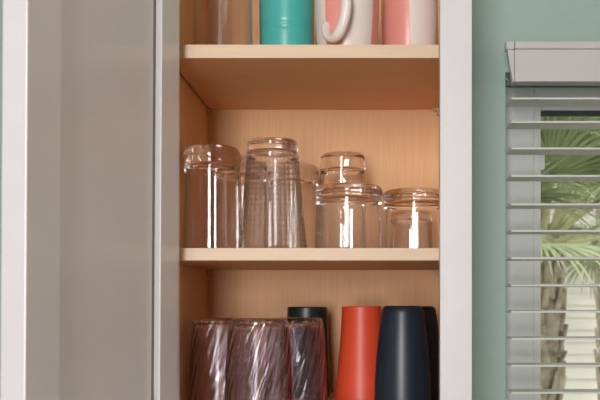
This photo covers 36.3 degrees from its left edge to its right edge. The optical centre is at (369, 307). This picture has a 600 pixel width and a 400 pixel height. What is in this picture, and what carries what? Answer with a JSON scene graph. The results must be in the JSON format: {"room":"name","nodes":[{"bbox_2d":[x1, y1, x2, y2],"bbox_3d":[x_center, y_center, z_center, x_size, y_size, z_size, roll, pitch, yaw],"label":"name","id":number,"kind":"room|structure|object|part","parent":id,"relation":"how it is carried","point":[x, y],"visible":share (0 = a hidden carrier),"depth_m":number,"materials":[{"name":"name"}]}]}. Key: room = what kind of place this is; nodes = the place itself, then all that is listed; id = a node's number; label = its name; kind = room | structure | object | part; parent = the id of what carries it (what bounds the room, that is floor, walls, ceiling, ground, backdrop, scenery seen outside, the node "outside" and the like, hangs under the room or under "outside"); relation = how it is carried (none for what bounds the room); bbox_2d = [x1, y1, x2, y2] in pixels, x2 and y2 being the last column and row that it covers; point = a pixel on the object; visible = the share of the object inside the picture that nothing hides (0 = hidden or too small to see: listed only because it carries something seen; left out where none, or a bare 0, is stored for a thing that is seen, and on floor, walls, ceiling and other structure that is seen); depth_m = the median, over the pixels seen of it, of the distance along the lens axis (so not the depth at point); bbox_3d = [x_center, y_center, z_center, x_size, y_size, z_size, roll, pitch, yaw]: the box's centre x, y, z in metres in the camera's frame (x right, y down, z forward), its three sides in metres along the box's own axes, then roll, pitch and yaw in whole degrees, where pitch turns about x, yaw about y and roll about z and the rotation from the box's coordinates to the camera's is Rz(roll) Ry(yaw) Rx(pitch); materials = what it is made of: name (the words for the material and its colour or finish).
{"room":"kitchen","nodes":[
{"label":"kitchen","id":0,"kind":"room"},
{"bbox_2d":[0,0,599,399],"bbox_3d":[-0.050,0.190,1.432,4.700,2.620,0.140,0,0,0],"label":"wall","id":1,"kind":"structure","parent":0,"point":[495,23],"depth_m":1.36,"materials":[{"name":"green paint"}]},
{"bbox_2d":[0,0,471,399],"bbox_3d":[-0.081,-0.233,1.021,0.395,0.795,0.678,0,0,0],"label":"upper cabinet","id":2,"kind":"object","parent":1,"relation":"attached to","point":[103,289],"visible":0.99,"depth_m":1.03,"materials":[{"name":"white wood"}]},
{"bbox_3d":[-0.247,-0.233,0.858,0.064,0.783,0.352,0,0,0],"label":"door","id":3,"kind":"part","parent":2,"relation":"part of","materials":[{"name":"white paint"}]},
{"bbox_3d":[-0.248,-0.233,0.858,0.012,0.669,0.237,0,0,6],"label":"door panel","id":4,"kind":"part","parent":2,"relation":"part of","materials":[{"name":"white paint"}]},
{"bbox_3d":[-0.246,-0.233,1.207,0.014,0.795,0.306,0,0,0],"label":"panel","id":5,"kind":"part","parent":2,"relation":"part of","materials":[{"name":"brown wood"}]},
{"bbox_2d":[183,144,241,238],"bbox_3d":[-0.200,-0.137,1.155,0.074,0.134,0.074,0,0,-13],"label":"glass tumbler","id":6,"kind":"object","parent":2,"relation":"on","point":[198,158],"visible":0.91,"depth_m":1.13,"materials":[{"name":"clear glass"}]},
{"bbox_2d":[188,317,241,399],"bbox_3d":[-0.195,0.070,1.187,0.083,0.112,0.083,0,0,-40],"label":"tumbler","id":7,"kind":"object","parent":2,"relation":"on","point":[209,335],"visible":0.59,"depth_m":1.15,"materials":[{"name":"purple glass"}]},
{"bbox_2d":[193,0,252,44],"bbox_3d":[-0.183,-0.375,1.135,0.074,0.134,0.074,0,0,13],"label":"drinking glass","id":8,"kind":"object","parent":2,"relation":"on","point":[193,0],"visible":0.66,"depth_m":1.13,"materials":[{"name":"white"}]},
{"bbox_2d":[213,155,267,247],"bbox_3d":[-0.177,-0.137,1.243,0.074,0.134,0.074,0,0,-10],"label":"glass tumbler","id":9,"kind":"object","parent":2,"relation":"on","point":[257,171],"visible":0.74,"depth_m":1.22,"materials":[{"name":"clear glass"}]},
{"bbox_2d":[225,318,292,399],"bbox_3d":[-0.136,0.070,1.115,0.083,0.112,0.083,0,0,0],"label":"tumbler","id":10,"kind":"object","parent":2,"relation":"on","point":[258,366],"visible":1,"depth_m":1.08,"materials":[{"name":"purple glass"}]},
{"bbox_2d":[238,137,305,247],"bbox_3d":[-0.119,-0.137,1.113,0.084,0.134,0.084,0,0,-37],"label":"glass","id":11,"kind":"object","parent":2,"relation":"on","point":[264,149],"visible":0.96,"depth_m":1.09,"materials":[{"name":"clear glass"}]},
{"bbox_2d":[259,0,314,44],"bbox_3d":[-0.110,-0.357,1.215,0.072,0.098,0.102,0,0,0],"label":"mug","id":12,"kind":"object","parent":2,"relation":"on","point":[281,22],"visible":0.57,"depth_m":1.17,"materials":[{"name":"teal ceramic"}]},
{"bbox_2d":[267,162,318,237],"bbox_3d":[-0.109,-0.137,1.295,0.074,0.134,0.074,0,0,-35],"label":"glass tumbler","id":13,"kind":"object","parent":2,"relation":"on","point":[280,174],"visible":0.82,"depth_m":1.27,"materials":[{"name":"clear glass"}]},
{"bbox_2d":[275,317,326,399],"bbox_3d":[-0.097,0.070,1.192,0.083,0.112,0.083,0,0,16],"label":"tumbler","id":14,"kind":"object","parent":2,"relation":"on","point":[307,338],"visible":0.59,"depth_m":1.16,"materials":[{"name":"purple glass"}]},
{"bbox_2d":[287,307,328,397],"bbox_3d":[-0.088,0.062,1.277,0.062,0.127,0.062,0,0,0],"label":"ceramic cup","id":15,"kind":"object","parent":2,"relation":"on","point":[320,312],"visible":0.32,"depth_m":1.26,"materials":[{"name":"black ceramic"}]},
{"bbox_2d":[179,248,438,269],"bbox_3d":[-0.068,-0.062,1.204,0.336,0.015,0.279,0,0,0],"label":"shelf","id":16,"kind":"object","parent":2,"relation":"attached to","point":[189,258],"depth_m":1.06,"materials":[{"name":"brown wood"}]},
{"bbox_2d":[179,45,438,109],"bbox_3d":[-0.068,-0.300,1.204,0.336,0.016,0.279,0,0,0],"label":"shelf","id":17,"kind":"object","parent":2,"relation":"attached to","point":[215,77],"depth_m":1.15,"materials":[{"name":"brown wood"}]},
{"bbox_3d":[-0.069,-0.233,1.349,0.341,0.755,0.009,0,0,0],"label":"panel","id":18,"kind":"part","parent":2,"relation":"part of","materials":[{"name":"brown wood"}]},
{"bbox_3d":[-0.069,-0.233,1.044,0.370,0.795,0.019,0,0,0],"label":"frame","id":19,"kind":"part","parent":2,"relation":"part of","materials":[{"name":"white paint"}]},
{"bbox_3d":[-0.069,0.134,1.200,0.341,0.016,0.291,0,0,0],"label":"panel","id":20,"kind":"part","parent":2,"relation":"part of","materials":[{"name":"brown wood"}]},
{"bbox_2d":[319,151,365,247],"bbox_3d":[-0.037,-0.140,1.250,0.065,0.140,0.065,0,0,24],"label":"glass","id":21,"kind":"object","parent":2,"relation":"on","point":[338,163],"visible":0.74,"depth_m":1.23,"materials":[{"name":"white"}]},
{"bbox_2d":[315,0,378,44],"bbox_3d":[-0.034,-0.357,1.126,0.080,0.098,0.100,0,0,31],"label":"mug","id":22,"kind":"object","parent":2,"relation":"on","point":[338,22],"visible":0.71,"depth_m":1.10,"materials":[{"name":"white ceramic"}]},
{"bbox_3d":[-0.042,-0.357,1.087,0.021,0.083,0.054,0,0,-29],"label":"handle","id":23,"kind":"part","parent":22,"relation":"part of","materials":[{"name":"beige ceramic"}]},
{"bbox_2d":[315,182,382,237],"bbox_3d":[-0.026,-0.109,1.115,0.084,0.078,0.084,0,0,-43],"label":"glass","id":24,"kind":"object","parent":2,"relation":"on","point":[344,193],"visible":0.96,"depth_m":1.08,"materials":[{"name":"white"}]},
{"bbox_2d":[334,306,380,399],"bbox_3d":[-0.012,0.062,1.240,0.075,0.128,0.075,0,0,0],"label":"ceramic cup","id":25,"kind":"object","parent":2,"relation":"on","point":[355,380],"visible":0.83,"depth_m":1.21,"materials":[{"name":"red ceramic"}]},
{"bbox_2d":[374,306,430,399],"bbox_3d":[0.041,0.062,1.150,0.072,0.128,0.072,0,0,0],"label":"ceramic cup","id":26,"kind":"object","parent":2,"relation":"on","point":[402,368],"visible":1,"depth_m":1.12,"materials":[{"name":"blue ceramic"}]},
{"bbox_2d":[381,0,437,44],"bbox_3d":[0.062,-0.357,1.206,0.098,0.098,0.074,0,0,-30],"label":"mug","id":27,"kind":"object","parent":2,"relation":"on","point":[403,22],"visible":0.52,"depth_m":1.17,"materials":[{"name":"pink ceramic"}]},
{"bbox_2d":[383,188,438,231],"bbox_3d":[0.058,-0.109,1.162,0.084,0.078,0.084,0,0,9],"label":"glass","id":28,"kind":"object","parent":2,"relation":"on","point":[400,198],"visible":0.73,"depth_m":1.13,"materials":[{"name":"white"}]},
{"bbox_2d":[390,210,431,247],"bbox_3d":[0.058,-0.103,1.287,0.061,0.066,0.061,0,0,-21],"label":"glass","id":29,"kind":"object","parent":2,"relation":"on","point":[401,216],"visible":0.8,"depth_m":1.26,"materials":[{"name":"white"}]},
{"bbox_2d":[421,306,438,399],"bbox_3d":[0.064,0.062,1.252,0.072,0.128,0.072,0,0,0],"label":"ceramic cup","id":30,"kind":"object","parent":2,"relation":"on","point":[430,315],"visible":0.25,"depth_m":1.23,"materials":[{"name":"black ceramic"}]},
{"bbox_2d":[505,87,599,399],"bbox_3d":[0.626,0.099,1.472,0.846,0.901,0.045,0,0,0],"label":"window","id":31,"kind":"structure","parent":1,"relation":"in","point":[516,245],"depth_m":1.45,"materials":[{"name":"grey plastic"}]},
{"bbox_2d":[505,41,599,393],"bbox_3d":[0.623,0.077,1.339,0.854,0.922,0.059,0,0,0],"label":"window blind","id":32,"kind":"object","parent":31,"relation":"attached to","point":[529,62],"visible":1,"depth_m":1.32,"materials":[{"name":"plastic"}]},
{"bbox_3d":[0.626,0.086,1.474,0.728,0.837,0.025,0,0,0],"label":"sash","id":33,"kind":"part","parent":31,"relation":"part of","materials":[{"name":"grey plastic"}]},
{"bbox_3d":[0.626,0.089,1.474,0.702,0.801,0.004,0,0,0],"label":"pane","id":34,"kind":"part","parent":31,"relation":"part of","materials":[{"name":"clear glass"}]},
{"label":"outside","id":35,"kind":"structure","parent":0,"visible":0},
{"bbox_3d":[1.000,2.175,13.800,30.000,0.150,24.400,0,0,0],"label":"ground","id":36,"kind":"structure","parent":35,"visible":0},
{"bbox_2d":[541,117,599,399],"bbox_3d":[0.853,0.336,4.564,2.352,3.527,2.320,0,0,43],"label":"palm tree","id":37,"kind":"object","parent":36,"relation":"on","point":[552,245],"visible":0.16,"depth_m":4.38,"materials":[{"name":"green plant"}]},
{"bbox_2d":[549,191,597,399],"bbox_3d":[3.750,0.385,10.425,6.300,3.430,2.950,0,0,0],"label":"neighbouring house","id":38,"kind":"structure","parent":36,"relation":"on","point":[580,324],"depth_m":9.29,"materials":[{"name":"beige"}]},
{"bbox_2d":[593,195,599,399],"bbox_3d":[1.918,-0.290,7.454,2.318,4.780,2.741,0,0,0],"label":"palm tree","id":39,"kind":"object","parent":36,"relation":"on","point":[596,296],"visible":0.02,"depth_m":7.37,"materials":[{"name":"green plant"}]}
]}

